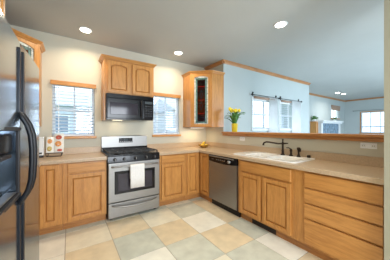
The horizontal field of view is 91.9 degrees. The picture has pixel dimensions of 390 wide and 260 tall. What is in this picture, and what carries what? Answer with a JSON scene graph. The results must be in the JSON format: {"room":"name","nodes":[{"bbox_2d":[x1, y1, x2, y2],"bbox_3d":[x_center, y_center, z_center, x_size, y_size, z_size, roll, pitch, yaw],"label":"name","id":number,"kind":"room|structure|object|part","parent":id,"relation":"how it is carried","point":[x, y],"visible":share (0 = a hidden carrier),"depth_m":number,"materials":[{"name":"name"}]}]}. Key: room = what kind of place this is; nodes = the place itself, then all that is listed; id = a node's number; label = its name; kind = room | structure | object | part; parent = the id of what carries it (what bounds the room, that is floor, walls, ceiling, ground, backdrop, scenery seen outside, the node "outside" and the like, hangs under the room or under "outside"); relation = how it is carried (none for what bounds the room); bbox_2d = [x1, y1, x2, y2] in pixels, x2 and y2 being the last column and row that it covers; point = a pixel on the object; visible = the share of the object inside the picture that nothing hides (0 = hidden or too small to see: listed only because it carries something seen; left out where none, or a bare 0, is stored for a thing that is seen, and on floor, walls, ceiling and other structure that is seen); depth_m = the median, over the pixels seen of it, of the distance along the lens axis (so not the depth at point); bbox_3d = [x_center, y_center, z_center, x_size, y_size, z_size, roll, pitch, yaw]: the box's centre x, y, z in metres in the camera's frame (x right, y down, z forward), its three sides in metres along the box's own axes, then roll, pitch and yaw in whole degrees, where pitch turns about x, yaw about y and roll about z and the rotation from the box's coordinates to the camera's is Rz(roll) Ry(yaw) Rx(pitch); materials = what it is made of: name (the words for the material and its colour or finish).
{"room":"kitchen","nodes":[
{"label":"kitchen","id":0,"kind":"room"},
{"bbox_2d":[9,24,205,152],"bbox_3d":[-1.324,-0.054,3.407,3.710,2.715,0.120,0,0,-34],"label":"wall","id":1,"kind":"structure","parent":0,"point":[64,58],"depth_m":3.12,"materials":[{"name":"beige paint"}]},
{"bbox_2d":[12,28,45,125],"bbox_3d":[-2.277,-0.592,2.304,0.655,1.110,0.655,0,0,-34],"label":"upper cabinet","id":2,"kind":"object","parent":1,"relation":"attached to","point":[34,47],"visible":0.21,"depth_m":2.43,"materials":[{"name":"brown wood"}]},
{"bbox_3d":[-2.085,-0.572,2.265,0.024,1.040,0.371,0,0,11],"label":"door","id":3,"kind":"part","parent":2,"relation":"part of","materials":[{"name":"brown wood"}]},
{"bbox_3d":[-2.180,-1.122,2.285,0.261,0.050,0.926,0,0,11],"label":"crown","id":4,"kind":"part","parent":2,"relation":"part of","materials":[{"name":"brown wood"}]},
{"bbox_3d":[-2.088,-0.572,2.266,0.018,1.068,0.431,0,0,11],"label":"frame","id":5,"kind":"part","parent":2,"relation":"part of","materials":[{"name":"brown wood"}]},
{"bbox_2d":[44,146,100,155],"bbox_3d":[-1.718,0.338,2.123,1.386,0.100,1.578,0,0,-34],"label":"backsplash","id":6,"kind":"structure","parent":1,"relation":"attached to","point":[74,150],"depth_m":2.97,"materials":[{"name":"beige laminate"}]},
{"bbox_2d":[52,84,96,138],"bbox_3d":[-1.902,-0.272,2.977,0.610,0.850,0.135,0,0,-34],"label":"window","id":7,"kind":"structure","parent":1,"relation":"in","point":[53,92],"depth_m":2.96,"materials":[{"name":"white plastic"}]},
{"bbox_2d":[50,80,95,135],"bbox_3d":[-1.893,-0.309,2.963,0.600,0.836,0.081,0,0,-34],"label":"window blind","id":8,"kind":"object","parent":7,"relation":"attached to","point":[54,82],"visible":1,"depth_m":2.95,"materials":[{"name":"white plastic"}]},
{"bbox_3d":[-1.901,0.100,2.975,0.552,0.018,0.036,0,0,-34],"label":"rail","id":9,"kind":"part","parent":8,"relation":"part of","materials":[{"name":"white plastic"}]},
{"bbox_3d":[-1.886,0.133,2.952,0.610,0.040,0.075,0,0,-34],"label":"sill","id":10,"kind":"part","parent":7,"relation":"part of","materials":[{"name":"brown wood"}]},
{"bbox_2d":[98,54,156,120],"bbox_3d":[-1.141,-0.637,3.240,0.890,1.000,0.355,0,0,-34],"label":"upper cabinet","id":11,"kind":"object","parent":1,"relation":"attached to","point":[119,75],"visible":0.97,"depth_m":3.08,"materials":[{"name":"brown wood"}]},
{"bbox_3d":[-1.215,-0.822,3.017,0.340,0.500,0.024,0,0,-34],"label":"door","id":12,"kind":"part","parent":11,"relation":"part of","materials":[{"name":"brown wood"}]},
{"bbox_3d":[-1.216,-0.822,3.018,0.244,0.404,0.018,0,0,-34],"label":"panel","id":13,"kind":"part","parent":11,"relation":"part of","materials":[{"name":"brown wood"}]},
{"bbox_3d":[-1.141,-1.112,3.240,0.890,0.050,0.355,0,0,-34],"label":"crown","id":14,"kind":"part","parent":11,"relation":"part of","materials":[{"name":"brown wood"}]},
{"bbox_2d":[106,93,152,120],"bbox_3d":[-1.117,-0.347,3.197,0.745,0.409,0.448,0,0,-34],"label":"microwave oven","id":15,"kind":"object","parent":11,"relation":"attached to","point":[119,107],"visible":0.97,"depth_m":3.03,"materials":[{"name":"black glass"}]},
{"bbox_3d":[-1.108,-0.325,3.019,0.556,0.315,0.035,0,0,-34],"label":"door","id":16,"kind":"part","parent":15,"relation":"part of","materials":[{"name":"black glass"}]},
{"bbox_3d":[-0.800,-0.325,3.225,0.177,0.315,0.033,0,0,-34],"label":"control panel","id":17,"kind":"part","parent":15,"relation":"part of","materials":[{"name":"black plastic"}]},
{"bbox_3d":[-0.899,-0.822,3.227,0.340,0.500,0.024,0,0,-34],"label":"door","id":18,"kind":"part","parent":11,"relation":"part of","materials":[{"name":"brown wood"}]},
{"bbox_3d":[-0.900,-0.822,3.229,0.244,0.404,0.018,0,0,-34],"label":"panel","id":19,"kind":"part","parent":11,"relation":"part of","materials":[{"name":"brown wood"}]},
{"bbox_2d":[152,96,180,136],"bbox_3d":[-0.587,-0.265,3.852,0.630,0.835,0.135,0,0,-34],"label":"window","id":20,"kind":"structure","parent":1,"relation":"in","point":[159,134],"depth_m":3.88,"materials":[{"name":"white plastic"}]},
{"bbox_3d":[-0.570,0.133,3.827,0.630,0.040,0.075,0,0,-34],"label":"sill","id":21,"kind":"part","parent":20,"relation":"part of","materials":[{"name":"brown wood"}]},
{"bbox_2d":[153,92,180,134],"bbox_3d":[-0.577,-0.301,3.838,0.620,0.821,0.081,0,0,-34],"label":"window blind","id":22,"kind":"object","parent":20,"relation":"attached to","point":[155,93],"visible":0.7,"depth_m":3.83,"materials":[{"name":"white plastic"}]},
{"bbox_2d":[181,70,224,126],"bbox_3d":[0.162,-0.592,3.926,0.655,1.110,0.655,0,0,-34],"label":"upper cabinet","id":23,"kind":"object","parent":1,"relation":"attached to","point":[203,91],"visible":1,"depth_m":3.77,"materials":[{"name":"brown wood"}]},
{"bbox_2d":[198,86,204,92],"bbox_3d":[0.170,-0.848,3.967,0.580,0.016,0.580,0,0,-34],"label":"shelf","id":24,"kind":"object","parent":23,"relation":"attached to","point":[200,88],"depth_m":4.01,"materials":[{"name":"brown wood"}]},
{"bbox_3d":[0.124,-0.572,3.737,0.431,1.068,0.018,0,0,11],"label":"frame","id":25,"kind":"part","parent":23,"relation":"part of","materials":[{"name":"brown wood"}]},
{"bbox_3d":[0.123,-0.572,3.734,0.371,1.040,0.024,0,0,11],"label":"door","id":26,"kind":"part","parent":23,"relation":"part of","materials":[{"name":"brown wood"}]},
{"bbox_3d":[0.142,-1.122,3.830,0.926,0.050,0.261,0,0,11],"label":"crown","id":27,"kind":"part","parent":23,"relation":"part of","materials":[{"name":"brown wood"}]},
{"bbox_2d":[39,197,322,259],"bbox_3d":[0.450,1.353,0.849,3.830,0.100,6.346,0,0,-34],"label":"floor","id":28,"kind":"structure","parent":0,"point":[197,228],"depth_m":2.22,"materials":[{"name":"beige tile"}]},
{"bbox_2d":[0,9,38,259],"bbox_3d":[-1.176,0.428,0.866,0.704,1.750,0.909,0,0,-31],"label":"refrigerator","id":29,"kind":"object","parent":28,"relation":"on","point":[19,74],"visible":1,"depth_m":0.94,"materials":[{"name":"grey metal"}]},
{"bbox_3d":[-0.820,0.123,0.800,0.030,0.020,0.140,0,0,-31],"label":"dispenser lever","id":30,"kind":"part","parent":29,"relation":"part of","materials":[{"name":"grey plastic"}]},
{"bbox_3d":[-0.824,0.378,0.786,0.090,1.650,0.413,0,0,-31],"label":"door","id":31,"kind":"part","parent":29,"relation":"part of","materials":[{"name":"metal"}]},
{"bbox_3d":[-0.868,0.376,0.964,0.074,1.575,0.022,0,0,-31],"label":"handle","id":32,"kind":"part","parent":29,"relation":"part of","materials":[{"name":"metal"}]},
{"bbox_3d":[-1.064,0.378,1.176,0.073,1.650,0.488,0,0,-31],"label":"door","id":33,"kind":"part","parent":29,"relation":"part of","materials":[{"name":"metal"}]},
{"bbox_3d":[-0.903,0.376,1.024,0.074,1.575,0.022,0,0,-31],"label":"handle","id":34,"kind":"part","parent":29,"relation":"part of","materials":[{"name":"metal"}]},
{"bbox_2d":[39,164,62,234],"bbox_3d":[-1.932,0.867,2.555,0.243,0.872,0.614,0,0,-34],"label":"base cabinet","id":35,"kind":"object","parent":28,"relation":"on","point":[50,176],"visible":0.85,"depth_m":2.31,"materials":[{"name":"brown wood"}]},
{"bbox_3d":[-1.776,0.810,2.308,0.094,0.639,0.018,0,0,-34],"label":"panel","id":36,"kind":"part","parent":35,"relation":"part of","materials":[{"name":"brown wood"}]},
{"bbox_2d":[63,160,105,229],"bbox_3d":[-1.619,0.867,2.764,0.505,0.872,0.614,0,0,-34],"label":"base cabinet","id":37,"kind":"object","parent":28,"relation":"on","point":[84,183],"visible":0.97,"depth_m":2.50,"materials":[{"name":"brown wood"}]},
{"bbox_3d":[-1.444,0.505,2.527,0.435,0.125,0.022,0,0,-34],"label":"drawer","id":38,"kind":"part","parent":37,"relation":"part of","materials":[{"name":"brown wood"}]},
{"bbox_3d":[-1.443,0.883,2.526,0.435,0.590,0.024,0,0,-34],"label":"door","id":39,"kind":"part","parent":37,"relation":"part of","materials":[{"name":"brown wood"}]},
{"bbox_3d":[-1.444,0.883,2.528,0.339,0.494,0.018,0,0,-34],"label":"panel","id":40,"kind":"part","parent":37,"relation":"part of","materials":[{"name":"brown wood"}]},
{"bbox_2d":[101,135,159,219],"bbox_3d":[-1.049,0.711,3.068,0.766,1.185,0.729,0,0,-34],"label":"gas range","id":41,"kind":"object","parent":28,"relation":"on","point":[121,152],"visible":0.98,"depth_m":2.84,"materials":[{"name":"grey metal"}]},
{"bbox_3d":[-1.222,0.198,3.333,0.230,0.080,0.016,0,0,-34],"label":"clock panel","id":42,"kind":"part","parent":41,"relation":"part of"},
{"bbox_2d":[102,151,158,156],"bbox_3d":[-1.056,0.386,3.078,0.766,0.025,0.585,0,0,-34],"label":"cooktop","id":43,"kind":"object","parent":41,"relation":"in","point":[138,153],"depth_m":2.87,"materials":[{"name":"metal"}]},
{"bbox_3d":[-0.896,0.763,2.839,0.754,0.556,0.040,0,0,-34],"label":"oven door","id":44,"kind":"part","parent":41,"relation":"part of","materials":[{"name":"metal"}]},
{"bbox_3d":[-0.897,1.155,2.840,0.754,0.205,0.038,0,0,-34],"label":"drawer","id":45,"kind":"part","parent":41,"relation":"part of","materials":[{"name":"metal"}]},
{"bbox_3d":[-0.898,0.427,2.841,0.766,0.101,0.035,0,0,-34],"label":"control panel","id":46,"kind":"part","parent":41,"relation":"part of","materials":[{"name":"metal"}]},
{"bbox_3d":[-0.867,0.535,2.794,0.687,0.027,0.071,0,0,-34],"label":"handle","id":47,"kind":"part","parent":41,"relation":"part of","materials":[{"name":"metal"}]},
{"bbox_3d":[-0.873,1.102,2.804,0.675,0.059,0.062,0,0,-34],"label":"handle","id":48,"kind":"part","parent":41,"relation":"part of","materials":[{"name":"metal"}]},
{"bbox_2d":[130,163,144,187],"bbox_3d":[-0.848,0.684,2.775,0.206,0.338,0.046,0,0,-34],"label":"dish towel","id":49,"kind":"object","parent":41,"relation":"hanging from","point":[137,171],"visible":1,"depth_m":2.76,"materials":[{"name":"white fabric"}]},
{"bbox_2d":[159,153,185,205],"bbox_3d":[-0.533,0.867,3.486,0.505,0.872,0.614,0,0,-34],"label":"base cabinet","id":50,"kind":"object","parent":28,"relation":"on","point":[172,168],"visible":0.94,"depth_m":3.23,"materials":[{"name":"brown wood"}]},
{"bbox_3d":[-0.374,0.505,3.239,0.435,0.125,0.022,0,0,-34],"label":"drawer","id":51,"kind":"part","parent":50,"relation":"part of","materials":[{"name":"brown wood"}]},
{"bbox_3d":[-0.373,0.883,3.238,0.435,0.590,0.024,0,0,-34],"label":"door","id":52,"kind":"part","parent":50,"relation":"part of","materials":[{"name":"brown wood"}]},
{"bbox_3d":[-0.375,0.883,3.240,0.339,0.494,0.018,0,0,-34],"label":"panel","id":53,"kind":"part","parent":50,"relation":"part of","materials":[{"name":"brown wood"}]},
{"bbox_2d":[184,152,211,201],"bbox_3d":[0.128,0.867,3.759,0.893,0.872,0.893,0,0,-34],"label":"base cabinet","id":54,"kind":"object","parent":28,"relation":"on","point":[197,163],"visible":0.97,"depth_m":3.45,"materials":[{"name":"brown wood"}]},
{"bbox_3d":[-0.043,0.810,3.458,0.240,0.735,0.024,0,0,-34],"label":"door","id":55,"kind":"part","parent":54,"relation":"part of","materials":[{"name":"brown wood"}]},
{"bbox_3d":[-0.044,0.810,3.460,0.144,0.639,0.018,0,0,-34],"label":"panel","id":56,"kind":"part","parent":54,"relation":"part of","materials":[{"name":"brown wood"}]},
{"bbox_3d":[0.172,0.810,3.412,0.024,0.735,0.250,0,0,-34],"label":"door","id":57,"kind":"part","parent":54,"relation":"part of","materials":[{"name":"brown wood"}]},
{"bbox_3d":[0.174,0.810,3.413,0.018,0.639,0.154,0,0,-34],"label":"panel","id":58,"kind":"part","parent":54,"relation":"part of","materials":[{"name":"brown wood"}]},
{"bbox_2d":[147,141,383,184],"bbox_3d":[0.523,0.359,2.690,1.426,0.143,3.116,0,0,-34],"label":"countertop","id":59,"kind":"structure","parent":54,"relation":"on","point":[370,169],"depth_m":2.22,"materials":[{"name":"beige laminate"}]},
{"bbox_2d":[198,144,209,147],"bbox_3d":[0.184,0.356,3.930,0.250,0.062,0.250,0,0,-34],"label":"fruit bowl","id":60,"kind":"object","parent":59,"relation":"on","point":[200,145],"visible":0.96,"depth_m":3.86,"materials":[{"name":"brown wood"}]},
{"bbox_2d":[234,151,315,162],"bbox_3d":[1.059,0.468,2.650,0.532,0.189,0.972,0,0,-34],"label":"sink","id":61,"kind":"object","parent":59,"relation":"in","point":[256,154],"visible":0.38,"depth_m":2.59,"materials":[{"name":"white ceramic"}]},
{"bbox_3d":[0.962,0.468,2.747,0.355,0.189,0.341,0,0,-34],"label":"bowl","id":62,"kind":"part","parent":61,"relation":"part of","materials":[{"name":"white ceramic"}]},
{"bbox_3d":[1.164,0.468,2.444,0.355,0.189,0.331,0,0,-34],"label":"bowl","id":63,"kind":"part","parent":61,"relation":"part of","materials":[{"name":"white ceramic"}]},
{"bbox_2d":[296,147,300,156],"bbox_3d":[1.389,0.308,2.525,0.054,0.129,0.057,0,0,-34],"label":"sprayer","id":64,"kind":"object","parent":61,"relation":"on","point":[298,148],"visible":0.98,"depth_m":2.51,"materials":[{"name":"brown metal"}]},
{"bbox_2d":[262,139,287,154],"bbox_3d":[1.169,0.257,2.757,0.348,0.232,0.062,0,0,25],"label":"kitchen faucet","id":65,"kind":"object","parent":59,"relation":"on","point":[282,143],"visible":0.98,"depth_m":2.71,"materials":[{"name":"brown metal"}]},
{"bbox_3d":[1.168,0.209,2.756,0.349,0.063,0.032,0,0,20],"label":"spout","id":66,"kind":"part","parent":65,"relation":"part of","materials":[{"name":"brown metal"}]},
{"bbox_2d":[209,154,240,216],"bbox_3d":[0.665,0.869,3.168,0.634,0.868,0.653,0,0,-34],"label":"dishwasher","id":67,"kind":"object","parent":28,"relation":"on","point":[223,171],"visible":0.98,"depth_m":2.96,"materials":[{"name":"grey metal"}]},
{"bbox_3d":[0.410,0.456,3.015,0.024,0.018,0.570,0,0,-34],"label":"handle","id":68,"kind":"part","parent":67,"relation":"part of","materials":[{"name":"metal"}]},
{"bbox_3d":[0.442,0.497,3.020,0.048,0.121,0.645,0,0,-34],"label":"control panel","id":69,"kind":"part","parent":67,"relation":"part of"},
{"bbox_3d":[0.487,1.253,3.050,0.020,0.100,0.653,0,0,-34],"label":"toe plate","id":70,"kind":"part","parent":67,"relation":"part of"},
{"bbox_2d":[238,159,297,245],"bbox_3d":[1.095,0.867,2.557,0.614,0.872,0.825,0,0,-34],"label":"base cabinet","id":71,"kind":"object","parent":28,"relation":"on","point":[266,193],"visible":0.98,"depth_m":2.30,"materials":[{"name":"brown wood"}]},
{"bbox_3d":[0.745,0.893,2.555,0.018,0.474,0.254,0,0,-34],"label":"panel","id":72,"kind":"part","parent":71,"relation":"part of","materials":[{"name":"brown wood"}]},
{"bbox_3d":[0.743,0.893,2.554,0.024,0.570,0.350,0,0,-34],"label":"door","id":73,"kind":"part","parent":71,"relation":"part of","materials":[{"name":"brown wood"}]},
{"bbox_2d":[252,219,275,234],"bbox_3d":[0.888,1.258,2.453,0.010,0.075,0.360,0,0,-34],"label":"vent","id":74,"kind":"object","parent":71,"relation":"attached to","point":[255,222],"visible":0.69,"depth_m":2.43,"materials":[{"name":"black metal"}]},
{"bbox_3d":[0.853,0.518,2.390,0.022,0.140,0.745,0,0,-34],"label":"drawer","id":75,"kind":"part","parent":71,"relation":"part of","materials":[{"name":"brown wood"}]},
{"bbox_3d":[0.957,0.893,2.231,0.024,0.570,0.365,0,0,-34],"label":"door","id":76,"kind":"part","parent":71,"relation":"part of","materials":[{"name":"brown wood"}]},
{"bbox_3d":[0.959,0.893,2.232,0.018,0.474,0.269,0,0,-34],"label":"panel","id":77,"kind":"part","parent":71,"relation":"part of","materials":[{"name":"brown wood"}]},
{"bbox_2d":[295,169,383,259],"bbox_3d":[1.522,0.867,1.917,0.612,0.872,0.710,0,0,-34],"label":"base cabinet","id":78,"kind":"object","parent":28,"relation":"on","point":[337,218],"visible":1,"depth_m":1.70,"materials":[{"name":"brown wood"}]},
{"bbox_3d":[1.303,1.054,1.714,0.022,0.248,0.595,0,0,-34],"label":"drawer","id":79,"kind":"part","parent":78,"relation":"part of","materials":[{"name":"brown wood"}]},
{"bbox_3d":[1.303,0.843,1.714,0.022,0.144,0.595,0,0,-34],"label":"drawer","id":80,"kind":"part","parent":78,"relation":"part of","materials":[{"name":"brown wood"}]},
{"bbox_3d":[1.303,0.684,1.714,0.022,0.143,0.595,0,0,-34],"label":"drawer","id":81,"kind":"part","parent":78,"relation":"part of","materials":[{"name":"brown wood"}]},
{"bbox_3d":[1.303,0.523,1.714,0.022,0.150,0.595,0,0,-34],"label":"drawer","id":82,"kind":"part","parent":78,"relation":"part of","materials":[{"name":"brown wood"}]},
{"bbox_3d":[-1.866,0.867,1.650,0.614,0.872,0.955,0,0,-34],"label":"base cabinet","id":83,"kind":"object","parent":28,"relation":"on","visible":0},
{"bbox_2d":[39,146,106,166],"bbox_3d":[-1.718,0.359,2.123,1.386,0.143,1.578,0,0,-34],"label":"countertop","id":84,"kind":"structure","parent":83,"relation":"on","point":[74,154],"depth_m":2.66,"materials":[{"name":"beige laminate"}]},
{"bbox_2d":[39,137,44,157],"bbox_3d":[-2.103,0.247,2.574,0.072,0.280,0.108,0,0,-34],"label":"canister","id":85,"kind":"object","parent":84,"relation":"on","point":[41,139],"visible":0.66,"depth_m":2.54,"materials":[{"name":"white ceramic"}]},
{"bbox_2d":[45,134,63,156],"bbox_3d":[-2.000,0.227,2.695,0.210,0.321,0.135,0,0,-28],"label":"cookbook stand","id":86,"kind":"object","parent":84,"relation":"on","point":[57,145],"visible":0.99,"depth_m":2.69,"materials":[{"name":"paper"}]},
{"bbox_2d":[5,0,383,99],"bbox_3d":[3.880,-1.462,3.602,12.590,0.100,5.940,0,0,-34],"label":"ceiling","id":87,"kind":"structure","parent":0,"point":[334,46],"depth_m":2.70,"materials":[{"name":"paint"}]},
{"bbox_2d":[78,27,92,32],"bbox_3d":[-1.559,-1.406,2.686,0.176,0.012,0.176,0,0,-34],"label":"recessed light","id":88,"kind":"object","parent":87,"relation":"in","point":[82,29],"visible":1,"depth_m":2.68,"materials":[{"name":"white"}]},
{"bbox_2d":[174,51,182,54],"bbox_3d":[-0.309,-1.406,3.494,0.176,0.012,0.176,0,0,-34],"label":"recessed light","id":89,"kind":"object","parent":87,"relation":"in","point":[175,52],"visible":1,"depth_m":3.50,"materials":[{"name":"white"}]},
{"bbox_2d":[274,21,287,27],"bbox_3d":[1.155,-1.406,2.543,0.176,0.012,0.176,0,0,-34],"label":"recessed light","id":90,"kind":"object","parent":87,"relation":"in","point":[280,24],"visible":1,"depth_m":2.53,"materials":[{"name":"white"}]},
{"bbox_2d":[223,63,308,132],"bbox_3d":[2.027,-0.054,4.915,3.540,2.715,0.121,0,0,-34],"label":"wall","id":91,"kind":"structure","parent":0,"point":[239,83],"depth_m":4.34,"materials":[{"name":"blue paint"}]},
{"bbox_2d":[251,97,268,130],"bbox_3d":[1.690,-0.357,4.655,0.980,0.790,0.120,0,0,-34],"label":"window","id":92,"kind":"structure","parent":91,"relation":"in","point":[252,129],"depth_m":4.52,"materials":[{"name":"white plastic"}]},
{"bbox_2d":[253,98,265,128],"bbox_3d":[1.547,-0.358,4.545,0.504,0.714,0.057,0,0,-34],"label":"window blind","id":93,"kind":"object","parent":92,"relation":"attached to","point":[264,101],"visible":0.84,"depth_m":4.55,"materials":[{"name":"white plastic"}]},
{"bbox_2d":[254,96,271,99],"bbox_3d":[1.702,-0.738,4.591,0.780,0.062,0.054,0,0,-34],"label":"roller shade","id":94,"kind":"object","parent":92,"relation":"attached to","point":[255,97],"visible":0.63,"depth_m":4.51,"materials":[{"name":"beige fabric"}]},
{"bbox_2d":[222,59,310,84],"bbox_3d":[2.055,-1.381,4.828,3.590,0.062,0.055,0,0,-34],"label":"trim","id":95,"kind":"structure","parent":91,"relation":"attached to","point":[228,62],"depth_m":4.54,"materials":[{"name":"brown wood"}]},
{"bbox_2d":[279,100,291,129],"bbox_3d":[2.601,-0.357,5.261,0.990,0.790,0.120,0,0,-34],"label":"window","id":96,"kind":"structure","parent":91,"relation":"in","point":[279,100],"depth_m":5.09,"materials":[{"name":"white plastic"}]},
{"bbox_2d":[280,102,289,128],"bbox_3d":[2.438,-0.358,5.138,0.464,0.714,0.057,0,0,-34],"label":"window blind","id":97,"kind":"object","parent":96,"relation":"attached to","point":[281,103],"visible":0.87,"depth_m":5.14,"materials":[{"name":"white plastic"}]},
{"bbox_3d":[1.729,-0.813,4.605,1.098,0.102,0.091,0,0,-34],"label":"curtain rod","id":98,"kind":"object","parent":91,"relation":"attached to","visible":0},
{"bbox_2d":[269,97,277,131],"bbox_3d":[1.961,0.086,4.735,0.330,1.735,0.031,0,0,-34],"label":"sheer curtain","id":99,"kind":"object","parent":98,"relation":"hanging from","point":[273,104],"visible":0.37,"depth_m":4.72,"materials":[{"name":"white fabric"}]},
{"bbox_3d":[2.645,-0.813,5.214,1.098,0.102,0.091,0,0,-34],"label":"curtain rod","id":100,"kind":"object","parent":91,"relation":"attached to","visible":0},
{"bbox_2d":[292,101,300,132],"bbox_3d":[2.868,0.086,5.339,0.430,1.735,0.031,0,0,-34],"label":"sheer curtain","id":101,"kind":"object","parent":100,"relation":"hanging from","point":[296,106],"visible":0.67,"depth_m":5.32,"materials":[{"name":"white fabric"}]},
{"bbox_2d":[283,104,291,127],"bbox_3d":[3.232,-0.054,6.191,0.120,2.715,0.670,0,0,-34],"label":"wall","id":102,"kind":"structure","parent":0,"point":[290,106],"depth_m":6.33,"materials":[{"name":"blue paint"}]},
{"bbox_2d":[206,64,383,157],"bbox_3d":[1.135,-0.054,3.169,0.120,2.715,3.239,0,0,-34],"label":"wall","id":103,"kind":"structure","parent":0,"point":[330,146],"depth_m":2.56,"materials":[{"name":"beige paint"}]},
{"bbox_2d":[204,59,224,69],"bbox_3d":[0.412,-1.381,4.097,0.055,0.062,0.655,0,0,-34],"label":"trim","id":104,"kind":"structure","parent":103,"relation":"attached to","point":[218,63],"depth_m":4.07,"materials":[{"name":"brown wood"}]},
{"bbox_2d":[147,141,383,167],"bbox_3d":[0.523,0.338,2.690,1.426,0.100,3.116,0,0,-34],"label":"backsplash","id":105,"kind":"structure","parent":103,"relation":"attached to","point":[335,157],"depth_m":2.58,"materials":[{"name":"beige laminate"}]},
{"bbox_2d":[221,132,383,141],"bbox_3d":[1.330,0.095,2.866,0.230,0.077,2.517,0,0,-34],"label":"ledge cap","id":106,"kind":"object","parent":103,"relation":"on","point":[319,136],"visible":1,"depth_m":2.38,"materials":[{"name":"brown wood"}]},
{"bbox_2d":[226,107,244,131],"bbox_3d":[0.763,-0.180,3.647,0.422,0.470,0.370,0,0,-34],"label":"flower pot","id":107,"kind":"object","parent":106,"relation":"on","point":[234,117],"visible":1,"depth_m":3.60,"materials":[{"name":"yellow ceramic"}]},
{"bbox_3d":[0.766,-0.025,3.651,0.132,0.160,0.132,0,0,-34],"label":"pot","id":108,"kind":"part","parent":107,"relation":"part of","materials":[{"name":"yellow ceramic"}]},
{"bbox_2d":[360,143,376,148],"bbox_3d":[1.836,0.178,1.996,0.011,0.062,0.135,0,0,-34],"label":"wall outlet","id":109,"kind":"object","parent":103,"relation":"attached to","point":[362,145],"visible":1,"depth_m":2.00,"materials":[{"name":"white plastic"}]},
{"bbox_2d":[280,95,343,133],"bbox_3d":[5.186,-0.054,7.966,5.340,2.715,0.120,0,0,-34],"label":"wall","id":110,"kind":"structure","parent":0,"point":[320,107],"depth_m":8.13,"materials":[{"name":"blue paint"}]},
{"bbox_2d":[309,93,344,101],"bbox_3d":[5.285,-1.381,7.926,5.220,0.062,0.055,0,0,-34],"label":"trim","id":111,"kind":"structure","parent":110,"relation":"attached to","point":[309,93],"depth_m":8.19,"materials":[{"name":"brown wood"}]},
{"bbox_2d":[331,105,339,110],"bbox_3d":[6.552,-0.975,8.765,0.920,0.225,0.038,0,0,-34],"label":"roman shade","id":112,"kind":"object","parent":110,"relation":"attached to","point":[333,107],"visible":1,"depth_m":8.70,"materials":[{"name":"beige fabric"}]},
{"bbox_2d":[344,98,383,133],"bbox_3d":[9.038,-0.054,7.105,0.120,2.715,5.820,0,0,-34],"label":"wall","id":113,"kind":"structure","parent":0,"point":[352,109],"depth_m":9.00,"materials":[{"name":"blue paint"}]},
{"bbox_2d":[345,96,383,101],"bbox_3d":[8.998,-1.381,7.007,0.055,0.062,5.700,0,0,-34],"label":"trim","id":114,"kind":"structure","parent":113,"relation":"attached to","point":[383,96],"depth_m":8.71,"materials":[{"name":"brown wood"}]},
{"bbox_2d":[359,110,383,133],"bbox_3d":[8.185,-0.297,8.333,0.120,1.030,1.420,0,0,-34],"label":"window","id":115,"kind":"structure","parent":113,"relation":"in","point":[361,114],"depth_m":8.62,"materials":[{"name":"white plastic"},{"name":"white painted frame"}]},
{"bbox_2d":[361,111,383,132],"bbox_3d":[8.174,-0.298,8.326,0.057,0.954,1.304,0,0,-34],"label":"window blind","id":116,"kind":"object","parent":115,"relation":"attached to","point":[365,119],"visible":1,"depth_m":8.72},
{"bbox_2d":[384,0,389,259],"bbox_3d":[1.797,-0.054,1.550,0.810,2.715,0.190,0,0,-34],"label":"wall column","id":117,"kind":"structure","parent":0,"point":[386,2],"depth_m":1.39,"materials":[{"name":"beige paint"}]},
{"bbox_3d":[5.474,1.353,4.662,8.760,0.100,5.940,0,0,-34],"label":"floor","id":118,"kind":"structure","parent":0,"visible":0},
{"bbox_2d":[310,121,317,132],"bbox_3d":[4.692,0.503,7.427,0.180,1.600,0.224,0,0,-34],"label":"cabinet","id":119,"kind":"object","parent":118,"relation":"on","point":[313,124],"visible":0.34,"depth_m":7.36,"materials":[{"name":"brown wood"}]},
{"bbox_2d":[318,120,343,132],"bbox_3d":[5.729,0.483,8.035,1.960,1.640,0.360,0,0,-34],"label":"fireplace","id":120,"kind":"object","parent":118,"relation":"on","point":[324,126],"visible":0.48,"depth_m":7.84,"materials":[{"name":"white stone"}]},
{"bbox_2d":[318,120,343,123],"bbox_3d":[5.729,-0.282,8.035,1.960,0.110,0.360,0,0,-34],"label":"mantel shelf","id":121,"kind":"object","parent":120,"relation":"attached to","point":[320,121],"depth_m":7.74,"materials":[{"name":"white wood"}]},
{"bbox_3d":[-1.259,-0.054,0.069,0.120,2.715,5.510,0,0,-34],"label":"wall","id":122,"kind":"structure","parent":0,"visible":0},
{"bbox_2d":[0,0,4,15],"bbox_3d":[-1.321,-0.847,0.809,0.590,0.580,1.040,0,0,-34],"label":"upper cabinet","id":123,"kind":"object","parent":122,"relation":"attached to","point":[2,2],"visible":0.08,"depth_m":1.29,"materials":[{"name":"brown wood"}]},
{"label":"outside","id":124,"kind":"structure","parent":0,"visible":0},
{"bbox_3d":[2.787,1.853,13.865,100.000,0.100,100.000,0,0,-34],"label":"ground","id":125,"kind":"structure","parent":124,"visible":0},
{"bbox_2d":[55,91,91,132],"bbox_3d":[-9.968,-0.697,16.790,9.600,5.000,7.800,0,0,-34],"label":"house","id":126,"kind":"structure","parent":125,"relation":"on","point":[79,95],"depth_m":13.66,"materials":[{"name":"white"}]},
{"bbox_3d":[-9.324,-0.347,12.933,1.040,1.140,0.025,0,0,-34],"label":"pane","id":127,"kind":"part","parent":126,"relation":"part of","materials":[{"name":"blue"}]},
{"bbox_2d":[154,98,175,131],"bbox_3d":[0.024,-0.797,23.436,9.600,5.200,7.800,0,0,-34],"label":"house","id":128,"kind":"structure","parent":125,"relation":"on","point":[159,99],"depth_m":19.98,"materials":[{"name":"white"}]}
]}

